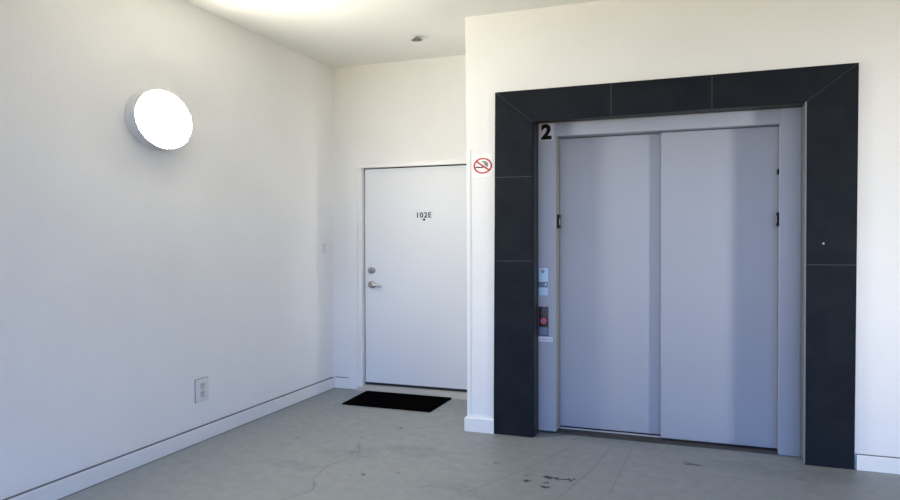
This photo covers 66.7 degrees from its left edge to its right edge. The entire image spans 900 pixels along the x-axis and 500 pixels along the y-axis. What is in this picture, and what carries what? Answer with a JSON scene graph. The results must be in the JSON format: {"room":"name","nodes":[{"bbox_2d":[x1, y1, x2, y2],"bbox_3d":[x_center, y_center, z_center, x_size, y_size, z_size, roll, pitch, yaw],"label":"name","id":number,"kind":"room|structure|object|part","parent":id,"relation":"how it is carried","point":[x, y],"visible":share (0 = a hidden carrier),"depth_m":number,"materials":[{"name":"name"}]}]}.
{"room":"elevator lobby","nodes":[
{"label":"elevator lobby","id":0,"kind":"room"},
{"bbox_2d":[0,0,333,499],"bbox_3d":[-2.278,-0.141,3.055,0.200,2.842,7.149,0,1,20],"label":"wall","id":1,"kind":"structure","parent":0,"point":[132,274],"depth_m":4.04,"materials":[{"name":"white paint"}]},
{"bbox_2d":[124,89,191,150],"bbox_3d":[-1.728,-0.781,4.107,0.096,0.360,0.485,0,1,20],"label":"wall lamp","id":2,"kind":"object","parent":1,"relation":"attached to","point":[157,119],"visible":1,"depth_m":4.03,"materials":[{"name":"white plastic"}]},
{"bbox_2d":[195,376,208,402],"bbox_3d":[-1.633,0.919,4.499,0.010,0.151,0.125,0,1,20],"label":"wall outlet","id":3,"kind":"object","parent":1,"relation":"attached to","point":[201,385],"visible":1,"depth_m":4.49,"materials":[{"name":"white plastic"}]},
{"bbox_2d":[200,390,204,397],"bbox_3d":[-1.629,0.947,4.501,0.002,0.042,0.043,0,1,20],"label":"socket","id":4,"kind":"object","parent":3,"relation":"attached to","point":[202,392],"depth_m":4.50,"materials":[{"name":"grey plastic"}]},
{"bbox_2d":[200,382,204,388],"bbox_3d":[-1.629,0.893,4.500,0.002,0.042,0.043,0,1,20],"label":"socket","id":5,"kind":"object","parent":3,"relation":"attached to","point":[202,384],"depth_m":4.50,"materials":[{"name":"grey plastic"}]},
{"bbox_2d":[322,244,325,251],"bbox_3d":[-1.091,-0.018,5.940,0.020,0.074,0.050,0,1,20],"label":"light switch","id":6,"kind":"object","parent":1,"relation":"attached to","point":[323,245],"visible":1,"depth_m":5.93,"materials":[{"name":"white plastic"}]},
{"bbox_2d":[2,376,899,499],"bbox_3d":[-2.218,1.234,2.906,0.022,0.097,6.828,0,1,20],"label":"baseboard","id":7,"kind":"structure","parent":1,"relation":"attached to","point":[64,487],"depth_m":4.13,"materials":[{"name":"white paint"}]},
{"bbox_2d":[184,0,601,67],"bbox_3d":[1.894,-1.654,1.643,8.998,0.200,6.849,0,1,20],"label":"ceiling","id":8,"kind":"structure","parent":0,"point":[331,33],"depth_m":4.79,"materials":[{"name":"white paint"}]},
{"bbox_2d":[411,35,422,41],"bbox_3d":[-0.248,-1.585,5.116,0.097,0.030,0.079,0,1,20],"label":"sprinkler","id":9,"kind":"object","parent":8,"relation":"attached to","point":[415,37],"visible":1,"depth_m":5.11,"materials":[{"name":"white plastic"}]},
{"bbox_2d":[332,55,465,376],"bbox_3d":[-0.198,-0.193,5.936,1.698,2.842,0.300,0,1,20],"label":"wall","id":10,"kind":"structure","parent":0,"point":[410,110],"depth_m":5.90,"materials":[{"name":"white paint"}]},
{"bbox_2d":[335,377,347,388],"bbox_3d":[-0.959,1.180,6.069,0.138,0.097,0.022,0,1,20],"label":"baseboard","id":11,"kind":"structure","parent":10,"relation":"attached to","point":[339,382],"depth_m":6.06,"materials":[{"name":"white paint"}]},
{"bbox_2d":[347,159,466,391],"bbox_3d":[-0.234,0.237,5.838,1.376,1.985,0.122,0,1,20],"label":"trim","id":12,"kind":"structure","parent":10,"relation":"attached to","point":[355,172],"depth_m":6.00,"materials":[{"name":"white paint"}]},
{"bbox_2d":[356,384,466,399],"bbox_3d":[-0.193,1.207,5.821,1.282,0.046,0.155,0,1,20],"label":"trim","id":13,"kind":"structure","parent":10,"relation":"attached to","point":[461,395],"depth_m":5.82,"materials":[{"name":"concrete"}]},
{"bbox_2d":[365,165,466,388],"bbox_3d":[-0.171,0.229,5.800,1.232,1.870,0.099,0,1,20],"label":"door","id":14,"kind":"structure","parent":10,"relation":"in","point":[416,217],"depth_m":5.85,"materials":[{"name":"white paint"}]},
{"bbox_3d":[-0.649,0.309,5.939,0.113,0.033,0.018,0,1,16],"label":"lever","id":15,"kind":"part","parent":14,"relation":"part of","materials":[{"name":"silver metal"}]},
{"bbox_2d":[60,388,899,499],"bbox_3d":[1.834,1.391,1.503,8.998,0.200,7.249,0,1,20],"label":"floor","id":16,"kind":"structure","parent":0,"point":[318,447],"depth_m":3.94,"materials":[{"name":"grey paint"}]},
{"bbox_2d":[342,391,451,411],"bbox_3d":[-0.438,1.229,5.571,0.790,0.012,0.477,0,1,20],"label":"doormat","id":17,"kind":"object","parent":16,"relation":"on","point":[388,400],"visible":1,"depth_m":5.52,"materials":[{"name":"black"}]},
{"bbox_2d":[465,0,899,468],"bbox_3d":[3.656,-0.173,3.869,7.236,2.842,0.896,0,1,20],"label":"wall","id":18,"kind":"structure","parent":0,"point":[604,41],"depth_m":4.11,"materials":[{"name":"white paint"}]},
{"bbox_2d":[466,150,470,415],"bbox_3d":[0.130,0.232,4.703,0.030,1.831,0.004,0,1,20],"label":"trim","id":19,"kind":"structure","parent":18,"relation":"attached to","point":[468,152],"depth_m":4.70,"materials":[{"name":"white paint"}]},
{"bbox_2d":[464,416,493,433],"bbox_3d":[0.357,1.191,5.101,0.211,0.098,0.918,0,1,20],"label":"baseboard","id":20,"kind":"object","parent":18,"relation":"attached to","point":[472,424],"visible":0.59,"depth_m":4.67,"materials":[{"name":"white paint"}]},
{"bbox_2d":[471,153,492,177],"bbox_3d":[0.217,-0.575,4.657,0.151,0.160,0.003,0,1,20],"label":"no smoking sign","id":21,"kind":"object","parent":18,"relation":"attached to","point":[481,164],"visible":1,"depth_m":4.66,"materials":[{"name":"white plastic"}]},
{"bbox_2d":[538,107,801,456],"bbox_3d":[1.404,0.194,4.515,1.602,2.104,0.304,0,1,20],"label":"elevator","id":22,"kind":"object","parent":18,"relation":"attached to","point":[669,247],"depth_m":4.41,"materials":[{"name":"grey metal"}]},
{"bbox_2d":[539,268,547,295],"bbox_3d":[0.632,0.215,4.636,0.062,0.186,0.015,0,1,20],"label":"switch panel","id":23,"kind":"object","parent":22,"relation":"attached to","point":[543,272],"visible":1,"depth_m":4.63,"materials":[{"name":"silver metal"}]},
{"bbox_2d":[539,307,547,335],"bbox_3d":[0.635,0.484,4.639,0.065,0.198,0.014,0,1,20],"label":"panel","id":24,"kind":"object","parent":22,"relation":"attached to","point":[543,311],"visible":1,"depth_m":4.64,"materials":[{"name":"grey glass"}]},
{"bbox_3d":[0.635,0.551,4.639,0.060,0.055,0.002,0,1,20],"label":"plate","id":25,"kind":"part","parent":24,"relation":"part of","materials":[{"name":"blue"}]},
{"bbox_3d":[0.649,0.606,4.642,0.099,0.032,0.003,0,1,20],"label":"label strip","id":26,"kind":"part","parent":22,"relation":"part of","materials":[{"name":"white plastic"}]},
{"bbox_2d":[539,123,553,140],"bbox_3d":[0.650,-0.798,4.617,0.100,0.116,0.005,0,1,20],"label":"number sign","id":27,"kind":"object","parent":22,"relation":"attached to","point":[546,130],"visible":1,"depth_m":4.61,"materials":[{"name":"grey plastic"}]},
{"bbox_3d":[1.114,0.226,4.600,0.748,1.978,0.028,0,1,20],"label":"door panel","id":28,"kind":"part","parent":22,"relation":"part of","materials":[{"name":"grey metal"}]},
{"bbox_3d":[1.700,0.232,4.342,0.689,1.986,0.032,0,1,20],"label":"door panel","id":29,"kind":"part","parent":22,"relation":"part of","materials":[{"name":"grey metal"}]},
{"bbox_2d":[494,63,858,469],"bbox_3d":[1.324,0.093,4.309,2.152,2.309,0.141,0,1,20],"label":"stone surround","id":30,"kind":"object","parent":18,"relation":"attached to","point":[827,95],"visible":1,"depth_m":4.04,"materials":[{"name":"black stone"}]},
{"bbox_3d":[0.423,0.094,4.582,0.272,2.306,0.023,0,1,20],"label":"panel","id":31,"kind":"part","parent":30,"relation":"part of","materials":[{"name":"grey stone"}]},
{"bbox_3d":[0.577,0.192,4.601,0.007,2.108,0.115,0,1,20],"label":"return panel","id":32,"kind":"part","parent":30,"relation":"part of","materials":[{"name":"black stone"}]},
{"bbox_3d":[1.329,-0.859,4.304,1.604,0.007,0.115,0,1,20],"label":"return panel","id":33,"kind":"part","parent":30,"relation":"part of","materials":[{"name":"black stone"}]},
{"bbox_3d":[1.308,-0.952,4.236,2.132,0.216,0.023,0,1,20],"label":"lintel panel","id":34,"kind":"part","parent":30,"relation":"part of","materials":[{"name":"grey stone"}]},
{"bbox_3d":[2.084,0.191,4.029,0.008,2.096,0.140,0,1,20],"label":"edge trim","id":35,"kind":"part","parent":30,"relation":"part of","materials":[{"name":"grey metal"}]},
{"bbox_3d":[2.191,0.097,3.927,0.262,2.309,0.023,0,1,20],"label":"panel","id":36,"kind":"part","parent":30,"relation":"part of","materials":[{"name":"grey stone"}]},
{"bbox_2d":[856,454,899,473],"bbox_3d":[4.512,1.215,3.087,4.678,0.086,0.020,0,1,20],"label":"baseboard","id":37,"kind":"structure","parent":18,"relation":"attached to","point":[863,462],"depth_m":3.85,"materials":[{"name":"white paint"}]}
]}

